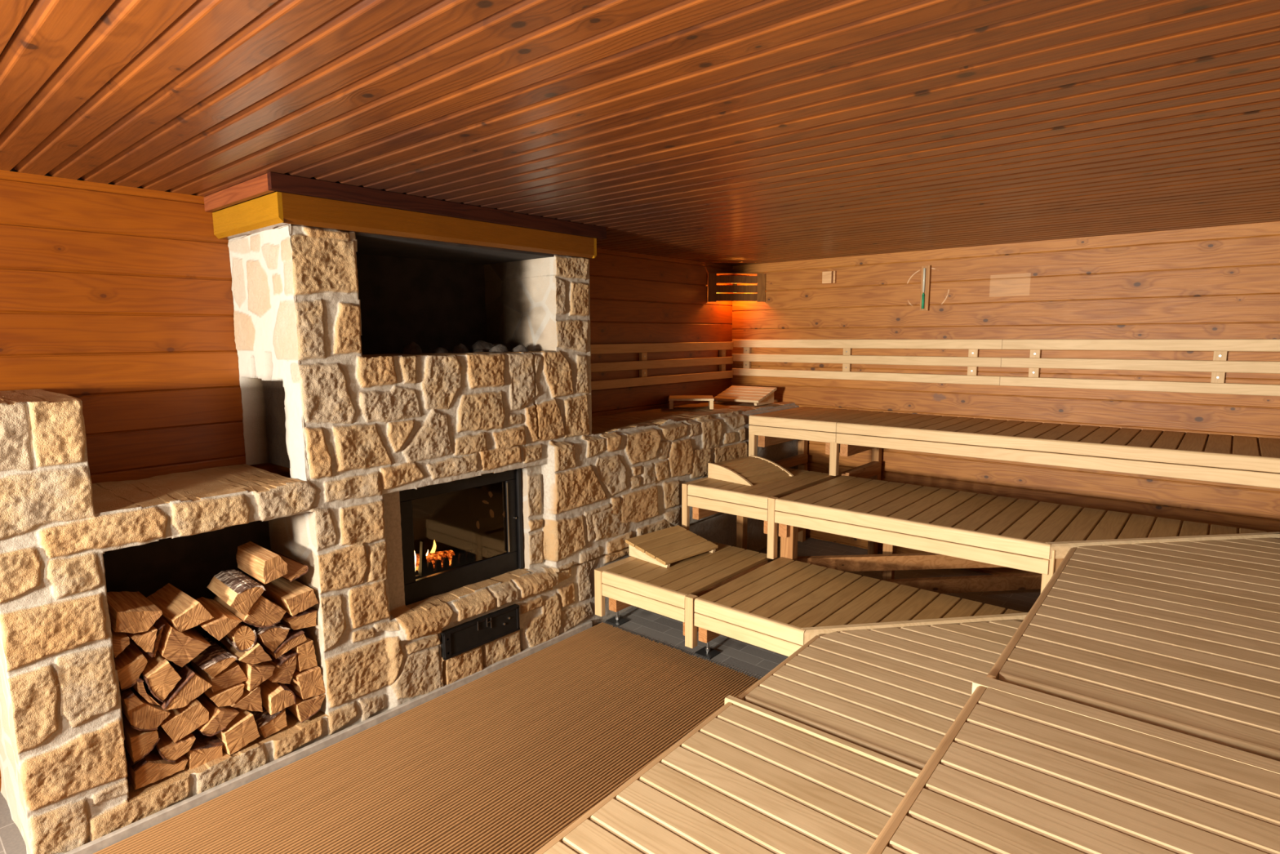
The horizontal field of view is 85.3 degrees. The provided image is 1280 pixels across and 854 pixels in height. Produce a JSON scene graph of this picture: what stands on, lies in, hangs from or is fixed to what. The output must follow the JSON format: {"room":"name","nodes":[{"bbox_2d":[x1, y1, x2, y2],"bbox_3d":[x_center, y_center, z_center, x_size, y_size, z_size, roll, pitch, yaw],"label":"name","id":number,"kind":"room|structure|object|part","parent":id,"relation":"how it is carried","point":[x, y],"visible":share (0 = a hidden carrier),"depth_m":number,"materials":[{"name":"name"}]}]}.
{"room":"spa","nodes":[
{"label":"spa","id":0,"kind":"room"},
{"bbox_2d":[0,169,733,791],"bbox_3d":[-2.519,0.236,2.881,0.060,2.500,10.409,6,10,40],"label":"wall","id":1,"kind":"structure","parent":0,"point":[117,300],"depth_m":3.13,"materials":[{"name":"brown wood"}]},
{"bbox_2d":[204,173,599,239],"bbox_3d":[-1.132,-1.111,3.742,0.717,0.067,1.940,6,10,40],"label":"trim","id":2,"kind":"structure","parent":1,"relation":"attached to","point":[255,187],"depth_m":2.99,"materials":[{"name":"brown wood"}]},
{"bbox_2d":[590,342,733,390],"bbox_3d":[0.041,-0.514,5.703,0.058,0.345,2.540,6,10,40],"label":"backrest","id":3,"kind":"object","parent":1,"relation":"attached to","point":[643,364],"visible":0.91,"depth_m":5.77,"materials":[{"name":"wood"}]},
{"bbox_2d":[0,537,1040,853],"bbox_3d":[-0.748,1.662,1.544,5.787,0.001,10.609,6,10,40],"label":"floor","id":4,"kind":"structure","parent":0,"point":[750,660],"depth_m":4.43,"materials":[{"name":"grey tile"}]},
{"bbox_2d":[63,620,591,853],"bbox_3d":[-1.192,1.397,3.414,0.024,0.045,2.700,6,10,40],"label":"baseboard","id":5,"kind":"structure","parent":4,"relation":"on","point":[91,847],"depth_m":3.03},
{"bbox_2d":[0,224,799,853],"bbox_3d":[-0.579,0.105,4.499,0.771,2.317,5.430,6,10,40],"label":"fireplace","id":6,"kind":"object","parent":4,"relation":"on","point":[503,461],"visible":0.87,"depth_m":3.29,"materials":[{"name":"stone"}]},
{"bbox_2d":[124,746,187,789],"bbox_3d":[-1.984,1.316,2.813,0.309,0.102,0.184,6,10,40],"label":"log","id":7,"kind":"object","parent":6,"relation":"on","point":[153,767],"visible":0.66,"depth_m":2.70,"materials":[{"name":"brown wood"}]},
{"bbox_2d":[121,711,159,764],"bbox_3d":[-2.013,1.212,2.774,0.318,0.110,0.093,7,10,42],"label":"log","id":8,"kind":"object","parent":7,"relation":"on","point":[138,744],"visible":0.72,"depth_m":2.67,"materials":[{"name":"brown wood"}]},
{"bbox_2d":[120,686,170,730],"bbox_3d":[-2.007,1.094,2.776,0.336,0.131,0.142,6,10,40],"label":"log","id":9,"kind":"object","parent":8,"relation":"on","point":[147,716],"visible":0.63,"depth_m":2.67,"materials":[{"name":"brown wood"}]},
{"bbox_2d":[120,687,143,711],"bbox_3d":[-2.031,1.021,2.722,0.330,0.059,0.062,6,10,40],"label":"log","id":10,"kind":"object","parent":9,"relation":"on","point":[130,700],"visible":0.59,"depth_m":2.62,"materials":[{"name":"brown wood"}]},
{"bbox_2d":[113,634,147,690],"bbox_3d":[-2.038,0.914,2.738,0.354,0.105,0.098,7,10,43],"label":"log","id":11,"kind":"object","parent":10,"relation":"on","point":[131,662],"visible":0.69,"depth_m":2.63,"materials":[{"name":"brown wood"}]},
{"bbox_2d":[125,625,157,653],"bbox_3d":[-2.002,0.804,2.741,0.339,0.094,0.082,6,10,40],"label":"log","id":12,"kind":"object","parent":11,"relation":"on","point":[145,640],"visible":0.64,"depth_m":2.64,"materials":[{"name":"brown wood"}]},
{"bbox_2d":[111,627,129,657],"bbox_3d":[-2.041,0.798,2.681,0.321,0.078,0.058,7,10,43],"label":"log","id":13,"kind":"object","parent":12,"relation":"on","point":[120,640],"visible":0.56,"depth_m":2.58,"materials":[{"name":"brown wood"}]},
{"bbox_2d":[106,591,162,633],"bbox_3d":[-2.002,0.714,2.713,0.318,0.101,0.156,6,10,40],"label":"log","id":14,"kind":"object","parent":12,"relation":"on","point":[132,612],"visible":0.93,"depth_m":2.63,"materials":[{"name":"brown wood"}]},
{"bbox_2d":[132,619,165,657],"bbox_3d":[-1.982,0.812,2.776,0.331,0.116,0.054,6,10,39],"label":"log","id":15,"kind":"object","parent":12,"relation":"on","point":[157,624],"visible":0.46,"depth_m":2.68,"materials":[{"name":"brown wood"}]},
{"bbox_2d":[132,676,159,705],"bbox_3d":[-1.992,1.004,2.742,0.310,0.129,0.065,6,9,38],"label":"log","id":16,"kind":"object","parent":9,"relation":"on","point":[139,686],"visible":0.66,"depth_m":2.64,"materials":[{"name":"brown wood"}]},
{"bbox_2d":[155,724,195,761],"bbox_3d":[-1.940,1.270,2.854,0.320,0.074,0.124,7,10,43],"label":"log","id":17,"kind":"object","parent":7,"relation":"on","point":[169,750],"visible":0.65,"depth_m":2.76,"materials":[{"name":"brown wood"}]},
{"bbox_2d":[160,697,208,742],"bbox_3d":[-1.935,1.164,2.873,0.331,0.136,0.166,6,10,40],"label":"log","id":18,"kind":"object","parent":17,"relation":"on","point":[181,722],"visible":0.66,"depth_m":2.77,"materials":[{"name":"brown wood"}]},
{"bbox_2d":[142,658,212,710],"bbox_3d":[-1.905,1.027,2.843,0.321,0.125,0.172,6,10,40],"label":"log","id":19,"kind":"object","parent":18,"relation":"on","point":[191,685],"visible":0.6,"depth_m":2.75,"materials":[{"name":"brown wood"}]},
{"bbox_2d":[133,641,181,702],"bbox_3d":[-1.969,0.970,2.799,0.359,0.158,0.124,6,10,40],"label":"log","id":20,"kind":"object","parent":19,"relation":"on","point":[158,675],"visible":0.73,"depth_m":2.69,"materials":[{"name":"brown wood"}]},
{"bbox_2d":[157,615,210,666],"bbox_3d":[-1.903,0.846,2.847,0.320,0.172,0.181,6,10,40],"label":"log","id":21,"kind":"object","parent":20,"relation":"on","point":[179,647],"visible":0.73,"depth_m":2.73,"materials":[{"name":"brown wood"}]},
{"bbox_2d":[146,582,213,631],"bbox_3d":[-1.900,0.736,2.857,0.332,0.110,0.153,6,10,40],"label":"log","id":22,"kind":"object","parent":21,"relation":"on","point":[179,609],"visible":0.92,"depth_m":2.78,"materials":[{"name":"brown wood"}]},
{"bbox_2d":[183,728,223,769],"bbox_3d":[-1.892,1.322,2.953,0.346,0.092,0.126,7,10,43],"label":"log","id":23,"kind":"object","parent":6,"relation":"on","point":[205,748],"visible":0.57,"depth_m":2.85,"materials":[{"name":"brown wood"}]},
{"bbox_2d":[215,706,260,755],"bbox_3d":[-1.810,1.280,3.027,0.362,0.138,0.132,5,9,38],"label":"log","id":24,"kind":"object","parent":6,"relation":"in","point":[242,730],"visible":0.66,"depth_m":2.92,"materials":[{"name":"brown wood"}]},
{"bbox_2d":[195,692,239,736],"bbox_3d":[-1.862,1.197,2.962,0.354,0.092,0.159,6,10,40],"label":"log","id":25,"kind":"object","parent":24,"relation":"on","point":[220,717],"visible":0.56,"depth_m":2.86,"materials":[{"name":"brown wood"}]},
{"bbox_2d":[230,684,262,711],"bbox_3d":[-1.789,1.163,3.039,0.327,0.118,0.116,6,10,38],"label":"log","id":26,"kind":"object","parent":24,"relation":"on","point":[251,700],"visible":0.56,"depth_m":2.96,"materials":[{"name":"brown wood"}]},
{"bbox_2d":[192,668,244,706],"bbox_3d":[-1.831,1.111,2.984,0.332,0.073,0.133,6,10,40],"label":"log","id":27,"kind":"object","parent":26,"relation":"on","point":[228,695],"visible":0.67,"depth_m":2.88,"materials":[{"name":"brown wood"}]},
{"bbox_2d":[190,641,248,692],"bbox_3d":[-1.823,1.026,2.998,0.344,0.080,0.136,7,10,43],"label":"log","id":28,"kind":"object","parent":27,"relation":"on","point":[233,674],"visible":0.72,"depth_m":2.89,"materials":[{"name":"brown wood"}]},
{"bbox_2d":[191,633,237,676],"bbox_3d":[-1.852,0.964,2.942,0.348,0.081,0.129,5,9,37],"label":"log","id":29,"kind":"object","parent":28,"relation":"on","point":[214,659],"visible":0.72,"depth_m":2.86,"materials":[{"name":"brown wood"}]},
{"bbox_2d":[220,645,275,690],"bbox_3d":[-1.738,1.041,3.056,0.337,0.106,0.108,6,9,38],"label":"log","id":30,"kind":"object","parent":28,"relation":"on","point":[255,673],"visible":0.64,"depth_m":2.95,"materials":[{"name":"brown wood"}]},
{"bbox_2d":[219,637,271,664],"bbox_3d":[-1.732,0.951,3.033,0.317,0.085,0.126,7,10,43],"label":"log","id":31,"kind":"object","parent":30,"relation":"on","point":[255,655],"visible":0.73,"depth_m":2.93,"materials":[{"name":"brown wood"}]},
{"bbox_2d":[223,621,257,652],"bbox_3d":[-1.784,0.872,3.031,0.364,0.114,0.093,7,10,43],"label":"log","id":32,"kind":"object","parent":31,"relation":"on","point":[242,637],"visible":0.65,"depth_m":2.91,"materials":[{"name":"brown wood"}]},
{"bbox_2d":[195,596,242,640],"bbox_3d":[-1.817,0.807,2.933,0.314,0.096,0.148,6,10,40],"label":"log","id":33,"kind":"object","parent":32,"relation":"on","point":[224,621],"visible":0.78,"depth_m":2.85,"materials":[{"name":"brown wood"}]},
{"bbox_2d":[246,705,287,737],"bbox_3d":[-1.732,1.277,3.129,0.344,0.107,0.118,6,10,38],"label":"log","id":34,"kind":"object","parent":6,"relation":"on","point":[268,724],"visible":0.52,"depth_m":3.04,"materials":[{"name":"brown wood"}]},
{"bbox_2d":[258,679,296,715],"bbox_3d":[-1.669,1.175,3.137,0.313,0.105,0.105,7,10,44],"label":"log","id":35,"kind":"object","parent":34,"relation":"on","point":[275,696],"visible":0.7,"depth_m":3.04,"materials":[{"name":"brown wood"}]},
{"bbox_2d":[262,648,297,683],"bbox_3d":[-1.683,1.055,3.139,0.335,0.134,0.113,5,9,37],"label":"log","id":36,"kind":"object","parent":35,"relation":"on","point":[285,664],"visible":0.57,"depth_m":3.05,"materials":[{"name":"brown wood"}]},
{"bbox_2d":[256,623,306,658],"bbox_3d":[-1.655,0.944,3.160,0.336,0.080,0.151,6,10,40],"label":"log","id":37,"kind":"object","parent":36,"relation":"on","point":[295,637],"visible":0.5,"depth_m":3.06,"materials":[{"name":"brown wood"}]},
{"bbox_2d":[245,622,290,652],"bbox_3d":[-1.705,0.897,3.106,0.338,0.124,0.138,6,10,40],"label":"log","id":38,"kind":"object","parent":37,"relation":"on","point":[271,637],"visible":0.49,"depth_m":3.00,"materials":[{"name":"brown wood"}]},
{"bbox_2d":[213,595,286,627],"bbox_3d":[-1.727,0.769,3.063,0.356,0.145,0.176,6,10,40],"label":"log","id":39,"kind":"object","parent":38,"relation":"on","point":[264,613],"visible":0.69,"depth_m":2.95,"materials":[{"name":"brown wood"}]},
{"bbox_2d":[206,568,265,615],"bbox_3d":[-1.739,0.710,2.984,0.306,0.124,0.145,6,10,40],"label":"log","id":40,"kind":"object","parent":39,"relation":"on","point":[233,587],"visible":1,"depth_m":2.91,"materials":[{"name":"brown wood"}]},
{"bbox_2d":[235,541,287,584],"bbox_3d":[-1.672,0.592,3.064,0.310,0.114,0.100,6,10,40],"label":"log","id":41,"kind":"object","parent":39,"relation":"on","point":[262,564],"visible":1,"depth_m":2.99,"materials":[{"name":"beige wood"}]},
{"bbox_2d":[280,607,317,630],"bbox_3d":[-1.636,0.855,3.196,0.345,0.080,0.136,5,9,37],"label":"log","id":42,"kind":"object","parent":37,"relation":"on","point":[307,618],"visible":0.52,"depth_m":3.10,"materials":[{"name":"brown wood"}]},
{"bbox_2d":[256,577,318,616],"bbox_3d":[-1.613,0.759,3.164,0.335,0.097,0.137,6,10,40],"label":"log","id":43,"kind":"object","parent":42,"relation":"on","point":[294,597],"visible":0.88,"depth_m":3.09,"materials":[{"name":"brown wood"}]},
{"bbox_2d":[269,550,308,582],"bbox_3d":[-1.646,0.630,3.167,0.364,0.060,0.096,6,10,38],"label":"log","id":44,"kind":"object","parent":43,"relation":"on","point":[295,569],"visible":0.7,"depth_m":3.09,"materials":[{"name":"brown wood"}]},
{"bbox_2d":[286,693,325,723],"bbox_3d":[-1.590,1.259,3.237,0.305,0.092,0.138,6,10,40],"label":"log","id":45,"kind":"object","parent":6,"relation":"on","point":[304,708],"visible":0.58,"depth_m":3.13,"materials":[{"name":"brown wood"}]},
{"bbox_2d":[284,665,325,699],"bbox_3d":[-1.600,1.143,3.225,0.322,0.133,0.124,6,10,40],"label":"log","id":46,"kind":"object","parent":45,"relation":"on","point":[308,682],"visible":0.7,"depth_m":3.12,"materials":[{"name":"brown wood"}]},
{"bbox_2d":[290,636,317,671],"bbox_3d":[-1.630,1.012,3.224,0.362,0.123,0.081,6,10,39],"label":"log","id":47,"kind":"object","parent":46,"relation":"on","point":[306,656],"visible":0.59,"depth_m":3.11,"materials":[{"name":"brown wood"}]},
{"bbox_2d":[212,191,596,258],"bbox_3d":[-1.138,-1.015,3.739,0.723,0.118,1.848,6,10,40],"label":"mantel beam","id":48,"kind":"structure","parent":6,"relation":"on","point":[275,210],"depth_m":3.20,"materials":[{"name":"brown wood"}]},
{"bbox_2d":[266,171,606,239],"bbox_3d":[-0.848,-1.081,3.500,0.032,0.067,1.940,6,10,40],"label":"trim","id":49,"kind":"structure","parent":48,"relation":"on","point":[278,182],"depth_m":3.26,"materials":[{"name":"brown wood"}]},
{"bbox_2d":[400,341,422,354],"bbox_3d":[-1.226,-0.395,3.744,0.108,0.131,0.109,6,10,40],"label":"stone","id":50,"kind":"object","parent":6,"relation":"on","point":[411,348],"visible":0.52,"depth_m":3.70,"materials":[{"name":"grey stone"}]},
{"bbox_2d":[415,540,454,576],"bbox_3d":[-1.169,0.711,3.925,0.155,0.209,0.255,6,10,40],"label":"log","id":51,"kind":"object","parent":6,"relation":"in","point":[422,559],"visible":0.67,"depth_m":3.85,"materials":[{"name":"brown wood"}]},
{"bbox_2d":[414,540,435,566],"bbox_3d":[-1.216,0.704,3.888,0.057,0.185,0.182,6,10,40],"label":"flame","id":52,"kind":"object","parent":51,"relation":"on","point":[433,548],"visible":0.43,"depth_m":3.94,"materials":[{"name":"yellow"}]},
{"bbox_2d":[432,346,448,353],"bbox_3d":[-1.074,-0.383,3.739,0.087,0.094,0.088,6,10,40],"label":"stone","id":53,"kind":"object","parent":6,"relation":"on","point":[441,350],"visible":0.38,"depth_m":3.71,"materials":[{"name":"grey stone"}]},
{"bbox_3d":[-0.966,0.570,3.824,0.030,0.625,0.790,6,10,40],"label":"stove door","id":54,"kind":"part","parent":6,"relation":"part of","materials":[{"name":"black ceramic"}]},
{"bbox_2d":[452,342,469,353],"bbox_3d":[-1.015,-0.412,3.922,0.105,0.121,0.097,6,10,40],"label":"stone","id":55,"kind":"object","parent":6,"relation":"on","point":[460,348],"visible":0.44,"depth_m":3.89,"materials":[{"name":"grey stone"}]},
{"bbox_2d":[472,349,484,352],"bbox_3d":[-0.909,-0.398,3.903,0.078,0.079,0.074,6,10,40],"label":"stone","id":56,"kind":"object","parent":6,"relation":"on","point":[476,350],"visible":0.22,"depth_m":3.88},
{"bbox_3d":[-0.869,1.103,3.775,0.058,0.146,0.493,6,10,40],"label":"vent plate","id":57,"kind":"part","parent":6,"relation":"part of","materials":[{"name":"black metal"}]},
{"bbox_2d":[470,340,494,352],"bbox_3d":[-0.906,-0.437,4.007,0.142,0.124,0.135,6,10,40],"label":"stone","id":58,"kind":"object","parent":6,"relation":"on","point":[485,346],"visible":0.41,"depth_m":3.96,"materials":[{"name":"grey stone"}]},
{"bbox_2d":[488,344,507,352],"bbox_3d":[-0.801,-0.417,3.952,0.106,0.109,0.112,6,10,40],"label":"stone","id":59,"kind":"object","parent":6,"relation":"on","point":[499,348],"visible":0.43,"depth_m":3.92,"materials":[{"name":"grey stone"}]},
{"bbox_3d":[-0.708,0.537,4.086,0.020,0.610,0.027,6,10,40],"label":"hinge rail","id":60,"kind":"part","parent":6,"relation":"part of","materials":[{"name":"black metal"}]},
{"bbox_2d":[511,344,528,351],"bbox_3d":[-0.700,-0.423,4.037,0.101,0.111,0.111,6,10,40],"label":"stone","id":61,"kind":"object","parent":6,"relation":"on","point":[521,348],"visible":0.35,"depth_m":4.00,"materials":[{"name":"grey stone"}]},
{"bbox_2d":[668,395,714,408],"bbox_3d":[0.431,-0.209,5.865,0.370,0.088,0.320,0,7,4],"label":"headrest cover","id":62,"kind":"object","parent":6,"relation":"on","point":[710,398],"visible":1,"depth_m":5.72,"materials":[{"name":"beige wood"}]},
{"bbox_2d":[713,385,777,405],"bbox_3d":[0.941,-0.285,6.229,0.471,0.138,0.351,6,10,40],"label":"headrest cover","id":63,"kind":"object","parent":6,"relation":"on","point":[757,395],"visible":0.98,"depth_m":6.19,"materials":[{"name":"beige wood"}]},
{"bbox_2d":[93,622,714,853],"bbox_3d":[-2.052,1.638,1.726,0.879,0.013,6.591,6,10,40],"label":"floor mat","id":64,"kind":"object","parent":4,"relation":"on","point":[397,784],"visible":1,"depth_m":3.03,"materials":[{"name":"brown wood"}]},
{"bbox_2d":[413,663,759,853],"bbox_3d":[-1.591,1.687,1.333,0.331,0.013,6.589,6,10,40],"label":"floor mat","id":65,"kind":"object","parent":4,"relation":"on","point":[525,820],"visible":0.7,"depth_m":2.92,"materials":[{"name":"brown wood"}]},
{"bbox_2d":[594,540,769,635],"bbox_3d":[0.272,1.065,4.493,0.756,0.407,0.954,6,10,40],"label":"bench","id":66,"kind":"object","parent":4,"relation":"on","point":[630,580],"visible":0.75,"depth_m":4.24,"materials":[{"name":"wood"}]},
{"bbox_3d":[-0.147,1.263,4.526,0.110,0.007,0.110,6,10,40],"label":"foot plate","id":67,"kind":"part","parent":66,"relation":"part of","materials":[{"name":"grey metal"}]},
{"bbox_2d":[625,524,718,568],"bbox_3d":[0.212,0.787,4.609,0.500,0.111,0.374,-7,10,-43],"label":"headrest cover","id":68,"kind":"object","parent":66,"relation":"on","point":[664,547],"visible":1,"depth_m":4.56,"materials":[{"name":"beige wood"}]},
{"bbox_2d":[533,694,921,853],"bbox_3d":[-1.112,1.615,0.335,1.026,0.413,5.726,6,10,40],"label":"bench","id":69,"kind":"object","parent":4,"relation":"on","point":[749,778],"visible":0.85,"depth_m":2.18,"materials":[{"name":"beige wood"}]},
{"bbox_3d":[0.739,1.184,2.457,1.026,0.130,0.036,6,10,40],"label":"rail","id":70,"kind":"part","parent":69,"relation":"part of","materials":[{"name":"beige wood"}]},
{"bbox_2d":[681,467,834,549],"bbox_3d":[0.878,0.777,5.127,0.711,0.806,0.991,6,10,40],"label":"bench","id":71,"kind":"object","parent":4,"relation":"on","point":[707,496],"visible":0.68,"depth_m":4.83,"materials":[{"name":"beige wood"}]},
{"bbox_3d":[0.817,0.734,5.554,0.060,0.780,0.070,6,10,40],"label":"leg","id":72,"kind":"part","parent":71,"relation":"part of","materials":[{"name":"brown wood"}]},
{"bbox_2d":[707,454,793,485],"bbox_3d":[0.821,0.321,5.130,0.500,0.122,0.400,-7,10,-42],"label":"headrest cover","id":73,"kind":"object","parent":71,"relation":"on","point":[752,469],"visible":1,"depth_m":5.07,"materials":[{"name":"beige wood"}]},
{"bbox_2d":[748,406,883,553],"bbox_3d":[1.466,0.488,5.771,0.757,1.205,0.920,6,10,40],"label":"bench","id":74,"kind":"object","parent":4,"relation":"on","point":[773,428],"visible":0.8,"depth_m":5.48,"materials":[{"name":"beige wood"}]},
{"bbox_3d":[0.914,0.179,5.628,0.053,0.250,0.049,6,10,40],"label":"leg","id":75,"kind":"part","parent":74,"relation":"part of","materials":[{"name":"beige wood"}]},
{"bbox_3d":[1.466,0.434,6.280,0.060,1.179,0.070,6,10,40],"label":"leg","id":76,"kind":"part","parent":74,"relation":"part of","materials":[{"name":"brown wood"}]},
{"bbox_3d":[1.448,0.236,5.174,0.054,0.250,0.049,6,10,40],"label":"leg","id":77,"kind":"part","parent":74,"relation":"part of","materials":[{"name":"beige wood"}]},
{"bbox_3d":[1.983,0.489,5.841,0.060,1.179,0.070,6,10,40],"label":"leg","id":78,"kind":"part","parent":74,"relation":"part of","materials":[{"name":"beige wood"}]},
{"bbox_2d":[684,556,1028,658],"bbox_3d":[1.142,1.154,3.770,1.595,0.409,0.981,6,10,40],"label":"bench","id":79,"kind":"object","parent":4,"relation":"on","point":[779,606],"visible":0.88,"depth_m":3.74,"materials":[{"name":"wood"}]},
{"bbox_3d":[0.286,1.085,3.882,0.054,0.290,0.049,6,10,40],"label":"leg","id":80,"kind":"part","parent":79,"relation":"part of","materials":[{"name":"beige wood"}]},
{"bbox_3d":[0.396,1.321,4.064,0.110,0.007,0.110,6,10,40],"label":"foot plate","id":81,"kind":"part","parent":79,"relation":"part of","materials":[{"name":"silver metal"}]},
{"bbox_2d":[736,619,1022,769],"bbox_3d":[1.262,1.246,3.107,1.021,0.397,1.562,6,10,40],"label":"bench","id":82,"kind":"object","parent":4,"relation":"on","point":[894,693],"visible":0.59,"depth_m":2.91,"materials":[{"name":"beige wood"}]},
{"bbox_2d":[773,453,1041,593],"bbox_3d":[1.855,0.794,4.978,2.310,0.800,1.641,6,10,40],"label":"bench underframe","id":83,"kind":"object","parent":4,"relation":"on","point":[889,561],"visible":0.34,"depth_m":4.74,"materials":[{"name":"brown wood"}]},
{"bbox_3d":[1.272,0.308,5.973,0.060,0.070,0.620,6,10,40],"label":"rail","id":84,"kind":"part","parent":83,"relation":"part of","materials":[{"name":"brown wood"}]},
{"bbox_3d":[1.456,0.681,6.237,0.060,0.700,0.060,6,10,40],"label":"post","id":85,"kind":"part","parent":83,"relation":"part of","materials":[{"name":"beige wood"}]},
{"bbox_3d":[1.773,0.367,5.548,0.060,0.100,0.620,6,10,40],"label":"rail","id":86,"kind":"part","parent":83,"relation":"part of","materials":[{"name":"brown wood"}]},
{"bbox_3d":[1.957,0.735,5.811,0.060,0.700,0.060,6,10,40],"label":"post","id":87,"kind":"part","parent":83,"relation":"part of","materials":[{"name":"brown wood"}]},
{"bbox_3d":[1.761,0.864,4.908,0.070,0.680,0.060,6,10,40],"label":"post","id":88,"kind":"part","parent":83,"relation":"part of","materials":[{"name":"brown wood"}]},
{"bbox_3d":[2.037,0.915,4.744,2.100,0.100,0.045,-1,7,-4],"label":"rail","id":89,"kind":"part","parent":83,"relation":"part of","materials":[{"name":"brown wood"}]},
{"bbox_3d":[2.337,1.079,4.785,1.825,0.100,0.045,-1,8,-6],"label":"rail","id":90,"kind":"part","parent":83,"relation":"part of","materials":[{"name":"brown wood"}]},
{"bbox_2d":[767,475,1279,592],"bbox_3d":[2.116,0.903,4.108,2.505,0.808,1.042,6,10,40],"label":"bench","id":91,"kind":"object","parent":4,"relation":"on","point":[1020,534],"visible":0.9,"depth_m":3.97,"materials":[{"name":"beige wood"}]},
{"bbox_3d":[0.859,0.653,4.501,0.049,0.400,0.049,6,10,40],"label":"leg","id":92,"kind":"part","parent":91,"relation":"part of","materials":[{"name":"beige wood"}]},
{"bbox_3d":[0.976,0.864,4.557,0.090,0.780,0.070,6,10,40],"label":"leg","id":93,"kind":"part","parent":91,"relation":"part of","materials":[{"name":"brown wood"}]},
{"bbox_3d":[2.061,0.935,3.526,0.050,0.656,0.049,6,10,40],"label":"leg","id":94,"kind":"part","parent":91,"relation":"part of","materials":[{"name":"beige wood"}]},
{"bbox_3d":[2.491,0.912,4.130,0.070,0.780,0.070,6,10,40],"label":"leg","id":95,"kind":"part","parent":91,"relation":"part of","materials":[{"name":"beige wood"}]},
{"bbox_2d":[835,412,1279,488],"bbox_3d":[3.101,0.661,4.383,3.564,1.205,0.916,6,10,40],"label":"bench","id":96,"kind":"object","parent":4,"relation":"on","point":[858,435],"visible":1,"depth_m":4.29,"materials":[{"name":"beige wood"}]},
{"bbox_2d":[866,674,1279,853],"bbox_3d":[-0.466,1.490,-0.249,0.911,0.806,5.714,6,10,40],"label":"bench","id":97,"kind":"object","parent":4,"relation":"on","point":[1019,770],"visible":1,"depth_m":1.60,"materials":[{"name":"beige wood"}]},
{"bbox_3d":[1.369,0.866,1.831,0.911,0.130,0.068,6,10,40],"label":"rail","id":98,"kind":"part","parent":97,"relation":"part of","materials":[{"name":"beige wood"}]},
{"bbox_2d":[986,537,1279,761],"bbox_3d":[2.227,1.070,2.896,0.932,0.792,2.512,6,10,40],"label":"bench","id":99,"kind":"object","parent":4,"relation":"on","point":[1182,637],"visible":0.97,"depth_m":2.41,"materials":[{"name":"beige wood"}]},
{"bbox_2d":[0,0,1279,266],"bbox_3d":[-0.572,-0.826,1.053,5.207,0.060,10.529,6,10,40],"label":"ceiling","id":100,"kind":"structure","parent":0,"point":[726,132],"depth_m":2.02,"materials":[{"name":"brown wood"}]},
{"bbox_2d":[731,221,1279,574],"bbox_3d":[2.841,-0.092,5.158,5.087,2.500,0.060,6,10,40],"label":"wall","id":101,"kind":"structure","parent":0,"point":[1218,282],"depth_m":4.99,"materials":[{"name":"brown wood"}]},
{"bbox_2d":[707,272,765,302],"bbox_3d":[0.887,-1.280,6.366,0.365,0.262,0.420,6,10,40],"label":"lamp","id":102,"kind":"object","parent":101,"relation":"attached to","point":[735,292],"visible":1,"depth_m":6.37,"materials":[{"name":"brown wood"}]},
{"bbox_3d":[0.886,-1.408,6.362,0.344,0.008,0.395,6,10,40],"label":"lid","id":103,"kind":"part","parent":102,"relation":"part of","materials":[{"name":"brown wood"}]},
{"bbox_2d":[822,271,836,284],"bbox_3d":[1.630,-1.288,5.978,0.115,0.101,0.033,6,10,40],"label":"wall block","id":104,"kind":"object","parent":101,"relation":"attached to","point":[828,277],"visible":1,"depth_m":5.96,"materials":[{"name":"beige wood"}]},
{"bbox_2d":[731,339,1002,385],"bbox_3d":[1.794,-0.575,5.917,2.354,0.340,0.058,6,10,40],"label":"backrest","id":105,"kind":"object","parent":101,"relation":"attached to","point":[973,361],"visible":1,"depth_m":5.75,"materials":[{"name":"wood"}]},
{"bbox_2d":[920,265,931,311],"bbox_3d":[2.246,-1.092,5.472,0.072,0.348,0.034,6,10,40],"label":"timer","id":106,"kind":"object","parent":101,"relation":"attached to","point":[926,270],"visible":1,"depth_m":5.46,"materials":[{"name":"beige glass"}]},
{"bbox_2d":[1000,338,1279,395],"bbox_3d":[3.699,-0.372,4.297,2.659,0.340,0.058,6,10,40],"label":"backrest","id":107,"kind":"object","parent":101,"relation":"attached to","point":[1220,365],"visible":1,"depth_m":4.55,"materials":[{"name":"wood"}]}
]}

